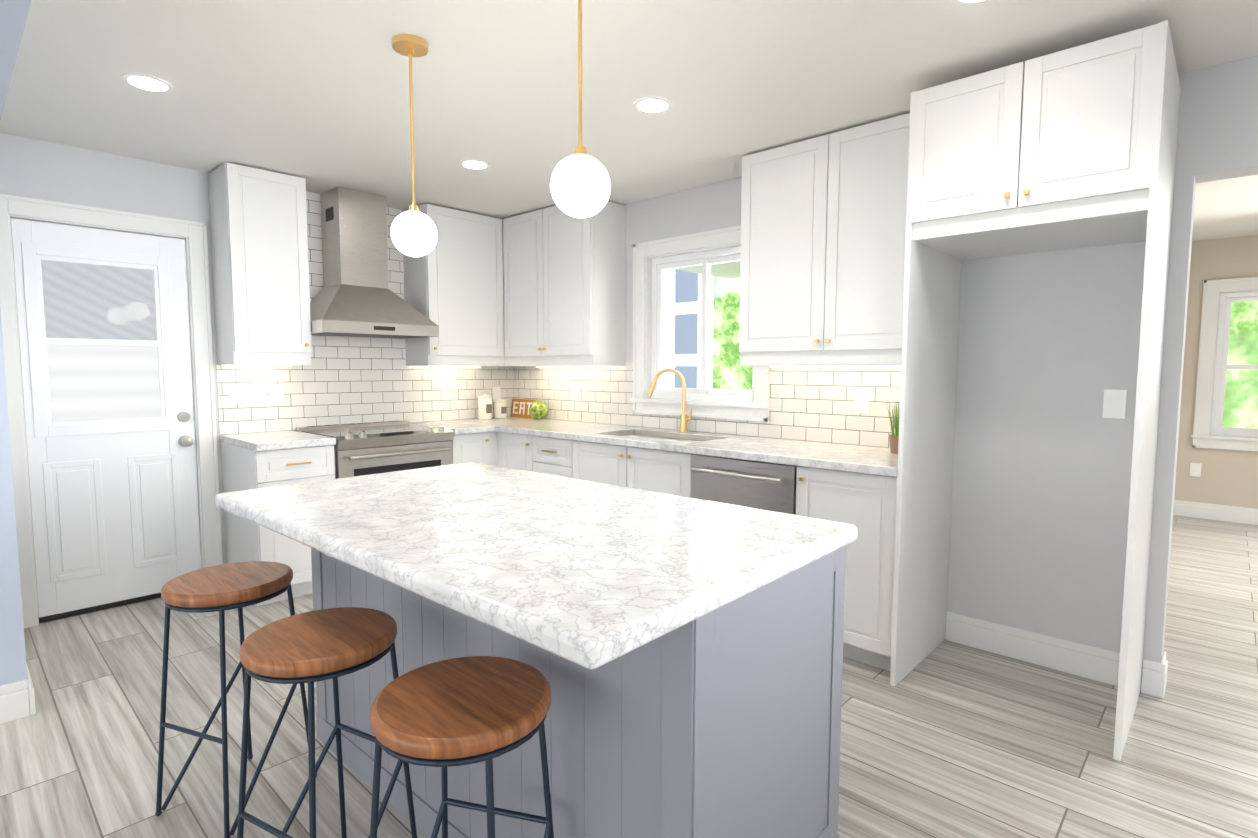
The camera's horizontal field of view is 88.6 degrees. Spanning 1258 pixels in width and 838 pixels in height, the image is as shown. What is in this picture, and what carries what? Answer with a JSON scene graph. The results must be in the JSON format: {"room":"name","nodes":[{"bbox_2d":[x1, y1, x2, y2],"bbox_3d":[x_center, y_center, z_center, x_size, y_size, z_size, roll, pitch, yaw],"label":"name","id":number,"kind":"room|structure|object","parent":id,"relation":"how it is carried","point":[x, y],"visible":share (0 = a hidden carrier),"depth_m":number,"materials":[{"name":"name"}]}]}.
{"room":"kitchen","nodes":[
{"label":"kitchen","id":0,"kind":"room"},
{"bbox_2d":[0,308,26,685],"bbox_3d":[-2.735,-0.122,2.687,1.130,2.440,0.145,4,6,43],"label":"wall","id":1,"kind":"structure","parent":0,"point":[13,667],"depth_m":2.38,"materials":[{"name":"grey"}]},
{"bbox_2d":[12,663,35,717],"bbox_3d":[-2.670,1.022,2.821,1.126,0.140,0.019,4,6,43],"label":"baseboard","id":2,"kind":"structure","parent":1,"relation":"attached to","point":[25,694],"depth_m":2.43,"materials":[{"name":"white wood"}]},
{"bbox_2d":[0,0,30,119],"bbox_3d":[0.922,-0.868,-0.794,8.870,0.395,0.145,4,6,43],"label":"header beam","id":3,"kind":"structure","parent":0,"point":[13,15],"depth_m":1.43,"materials":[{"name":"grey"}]},
{"bbox_2d":[0,133,492,563],"bbox_3d":[-2.136,-0.243,4.261,0.150,2.440,3.270,4,6,43],"label":"wall","id":4,"kind":"structure","parent":0,"point":[41,170],"depth_m":3.41,"materials":[{"name":"white paint"}]},
{"bbox_2d":[10,218,201,622],"bbox_3d":[-2.765,0.012,3.492,0.132,2.040,0.734,4,6,43],"label":"exterior door","id":5,"kind":"structure","parent":4,"relation":"in","point":[115,513],"depth_m":3.49,"materials":[{"name":"white wood"}]},
{"bbox_2d":[0,194,222,628],"bbox_3d":[-2.816,-0.039,3.527,0.176,2.145,0.920,4,6,43],"label":"door frame","id":6,"kind":"structure","parent":4,"relation":"attached to","point":[193,234],"depth_m":3.43,"materials":[{"name":"white wood"}]},
{"bbox_2d":[0,515,1257,837],"bbox_3d":[1.024,1.308,0.540,10.300,0.060,13.450,4,6,43],"label":"floor","id":7,"kind":"structure","parent":0,"point":[946,739],"depth_m":2.29,"materials":[{"name":"grey wood"}]},
{"bbox_2d":[155,561,316,837],"bbox_3d":[-1.197,0.816,1.959,0.392,0.690,0.400,4,6,43],"label":"stool","id":8,"kind":"object","parent":7,"relation":"on","point":[222,588],"visible":0.88,"depth_m":1.88,"materials":[{"name":"brown wood"}]},
{"bbox_2d":[237,607,416,837],"bbox_3d":[-0.730,0.849,1.559,0.368,0.690,0.379,4,6,43],"label":"stool","id":9,"kind":"object","parent":7,"relation":"on","point":[310,648],"visible":0.94,"depth_m":1.49,"materials":[{"name":"brown wood"}]},
{"bbox_2d":[370,656,553,837],"bbox_3d":[-0.321,0.872,1.273,0.408,0.690,0.413,4,6,43],"label":"stool","id":10,"kind":"object","parent":7,"relation":"on","point":[445,714],"visible":1,"depth_m":1.19,"materials":[{"name":"brown wood"}]},
{"bbox_2d":[311,558,845,837],"bbox_3d":[-0.279,0.724,1.968,1.656,0.875,0.709,4,6,43],"label":"kitchen island","id":11,"kind":"object","parent":7,"relation":"on","point":[683,655],"depth_m":1.41,"materials":[{"name":"grey wood"}]},
{"bbox_2d":[215,462,857,689],"bbox_3d":[-0.359,0.273,1.836,1.696,0.045,1.008,4,6,43],"label":"island countertop","id":12,"kind":"structure","parent":11,"relation":"on","point":[572,580],"depth_m":1.47,"materials":[{"name":"white stone"}]},
{"bbox_2d":[208,20,1180,760],"bbox_3d":[-0.172,-0.154,3.186,4.193,2.439,2.164,4,6,43],"label":"fitted kitchen","id":13,"kind":"object","parent":7,"relation":"on","point":[352,340],"visible":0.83,"depth_m":3.31,"materials":[{"name":"white wood"}]},
{"bbox_2d":[310,186,438,338],"bbox_3d":[-1.709,-0.998,4.174,0.492,0.914,0.760,4,6,43],"label":"range hood","id":14,"kind":"object","parent":13,"relation":"in","point":[362,286],"depth_m":4.15,"materials":[{"name":"silver metal"}]},
{"bbox_2d":[296,420,453,478],"bbox_3d":[-1.637,0.512,4.226,0.685,0.941,0.754,4,6,43],"label":"range","id":15,"kind":"object","parent":13,"relation":"in","point":[360,447],"depth_m":4.04,"materials":[{"name":"silver metal"}]},
{"bbox_2d":[477,393,491,419],"bbox_3d":[-1.130,-0.099,5.059,0.113,0.202,0.113,4,6,43],"label":"canister","id":16,"kind":"object","parent":13,"relation":"on","point":[484,406],"visible":1,"depth_m":5.01,"materials":[{"name":"white ceramic"}]},
{"bbox_2d":[494,398,506,417],"bbox_3d":[-1.036,-0.086,5.191,0.099,0.157,0.099,4,6,43],"label":"canister","id":17,"kind":"object","parent":13,"relation":"on","point":[500,409],"visible":1,"depth_m":5.15,"materials":[{"name":"white ceramic"}]},
{"bbox_2d":[511,399,534,417],"bbox_3d":[-0.870,-0.088,5.288,0.280,0.151,0.039,4,6,43],"label":"eat sign","id":18,"kind":"object","parent":13,"relation":"on","point":[520,407],"visible":0.96,"depth_m":5.29,"materials":[{"name":"orange wood"}]},
{"bbox_2d":[529,400,547,419],"bbox_3d":[-0.705,-0.070,5.033,0.150,0.150,0.150,4,6,43],"label":"moss ball","id":19,"kind":"object","parent":13,"relation":"on","point":[538,409],"visible":0.98,"depth_m":4.98,"materials":[{"name":"green plant"}]},
{"bbox_2d":[220,416,897,476],"bbox_3d":[-0.455,0.148,3.473,3.421,0.040,2.164,4,6,43],"label":"countertop","id":20,"kind":"structure","parent":13,"relation":"on","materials":[{"name":"stone"}]},
{"bbox_2d":[597,429,722,440],"bbox_3d":[0.180,0.213,3.904,0.769,0.226,0.379,4,6,43],"label":"sink basin","id":21,"kind":"object","parent":13,"relation":"in","point":[635,433],"depth_m":4.09,"materials":[{"name":"silver metal"}]},
{"bbox_2d":[690,454,796,514],"bbox_3d":[0.729,0.617,3.401,0.598,0.872,0.667,4,6,43],"label":"dishwasher","id":22,"kind":"object","parent":13,"relation":"in","point":[752,482],"depth_m":3.14,"materials":[{"name":"silver metal"}]},
{"bbox_2d":[885,401,899,453],"bbox_3d":[1.292,0.033,3.062,0.143,0.259,0.127,4,6,43],"label":"potted grass plant","id":23,"kind":"object","parent":13,"relation":"on","point":[893,439],"visible":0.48,"depth_m":3.05,"materials":[{"name":"green plant"}]},
{"bbox_2d":[0,0,1257,278],"bbox_3d":[1.030,-1.205,0.345,10.300,0.100,13.450,4,6,43],"label":"ceiling","id":24,"kind":"structure","parent":0,"point":[314,94],"depth_m":2.51,"materials":[{"name":"white paint"}]},
{"bbox_2d":[121,73,173,92],"bbox_3d":[-1.908,-1.330,2.559,0.169,0.005,0.169,0,4,-2],"label":"recessed light","id":25,"kind":"object","parent":24,"relation":"in","point":[140,81],"depth_m":2.55,"materials":[{"name":"white plastic"}]},
{"bbox_2d":[391,34,437,256],"bbox_3d":[-0.760,-0.941,2.265,0.158,0.730,0.158,4,6,43],"label":"pendant light","id":26,"kind":"object","parent":24,"relation":"hanging from","point":[413,231],"visible":1,"depth_m":2.24,"materials":[{"name":"white glass"}]},
{"bbox_2d":[459,159,489,169],"bbox_3d":[-0.853,-1.406,3.568,0.169,0.005,0.169,0,4,-2],"label":"recessed light","id":27,"kind":"object","parent":24,"relation":"in","point":[468,163],"depth_m":3.56,"materials":[{"name":"white plastic"}]},
{"bbox_2d":[550,0,610,217],"bbox_3d":[-0.126,-0.894,1.671,0.158,0.728,0.158,4,6,43],"label":"pendant light","id":28,"kind":"object","parent":24,"relation":"hanging from","point":[580,186],"visible":1,"depth_m":1.65,"materials":[{"name":"white glass"}]},
{"bbox_2d":[633,97,672,113],"bbox_3d":[0.101,-1.341,2.761,0.169,0.005,0.169,0,4,-2],"label":"recessed light","id":29,"kind":"object","parent":24,"relation":"in","point":[651,105],"depth_m":2.75,"materials":[{"name":"white plastic"}]},
{"bbox_2d":[950,0,991,5],"bbox_3d":[1.043,-1.273,1.912,0.169,0.005,0.169,0,4,-2],"label":"recessed light","id":30,"kind":"object","parent":24,"relation":"in","point":[958,2],"depth_m":1.98,"materials":[{"name":"white plastic"}]},
{"bbox_2d":[577,68,1201,679],"bbox_3d":[0.584,-0.221,4.061,4.400,2.440,0.150,4,6,43],"label":"wall","id":31,"kind":"structure","parent":0,"point":[1047,354],"depth_m":2.80,"materials":[{"name":"white paint"}]},
{"bbox_2d":[630,225,769,421],"bbox_3d":[0.459,-0.588,4.103,1.090,1.145,0.160,4,6,43],"label":"kitchen window","id":32,"kind":"structure","parent":31,"relation":"in","point":[653,260],"depth_m":4.18,"materials":[{"name":"white wood"}]},
{"bbox_2d":[945,612,1167,698],"bbox_3d":[1.845,1.029,2.862,0.822,0.140,0.019,4,6,43],"label":"baseboard","id":33,"kind":"structure","parent":31,"relation":"attached to","point":[1066,656],"depth_m":2.84,"materials":[{"name":"white wood"}]},
{"bbox_2d":[1174,235,1257,508],"bbox_3d":[6.954,-0.202,3.997,6.500,2.440,0.150,4,6,43],"label":"wall","id":34,"kind":"structure","parent":0,"point":[1228,477],"depth_m":5.64,"materials":[{"name":"beige paint"}]},
{"bbox_2d":[1190,463,1201,476],"bbox_3d":[5.037,0.451,5.735,0.075,0.120,0.006,4,6,43],"label":"plate","id":35,"kind":"object","parent":34,"relation":"attached to","point":[1195,469],"visible":1,"depth_m":5.73,"materials":[{"name":"white plastic"}]},
{"bbox_2d":[1173,500,1257,524],"bbox_3d":[6.953,0.954,3.971,6.340,0.140,0.016,4,6,43],"label":"baseboard","id":36,"kind":"structure","parent":34,"relation":"attached to","point":[1234,514],"depth_m":5.65,"materials":[{"name":"white wood"}]},
{"bbox_2d":[1191,277,1257,450],"bbox_3d":[5.495,-0.447,5.298,1.260,1.460,0.160,4,6,43],"label":"living room window","id":37,"kind":"structure","parent":34,"relation":"in","point":[1220,296],"depth_m":5.62,"materials":[{"name":"white wood"}]},
{"bbox_2d":[1194,55,1257,182],"bbox_3d":[4.296,-0.966,0.529,5.750,0.390,0.150,4,6,43],"label":"header beam","id":38,"kind":"structure","parent":0,"point":[1227,140],"depth_m":2.38,"materials":[{"name":"white paint"}]},
{"label":"outside","id":39,"kind":"structure","parent":0,"visible":0},
{"bbox_2d":[41,255,165,426],"bbox_3d":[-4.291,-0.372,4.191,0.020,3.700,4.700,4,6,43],"label":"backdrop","id":40,"kind":"structure","parent":39,"point":[104,402],"depth_m":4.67,"materials":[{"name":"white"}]},
{"bbox_2d":[663,269,713,388],"bbox_3d":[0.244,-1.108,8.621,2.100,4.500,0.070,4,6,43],"label":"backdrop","id":41,"kind":"structure","parent":39,"point":[680,330],"depth_m":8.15,"materials":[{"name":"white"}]},
{"bbox_2d":[712,277,752,389],"bbox_3d":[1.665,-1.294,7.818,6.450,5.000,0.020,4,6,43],"label":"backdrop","id":42,"kind":"structure","parent":39,"point":[733,379],"depth_m":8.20,"materials":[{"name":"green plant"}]},
{"bbox_2d":[1222,301,1257,427],"bbox_3d":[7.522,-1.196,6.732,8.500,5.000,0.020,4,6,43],"label":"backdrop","id":43,"kind":"structure","parent":39,"point":[1239,354],"depth_m":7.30,"materials":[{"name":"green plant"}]}
]}

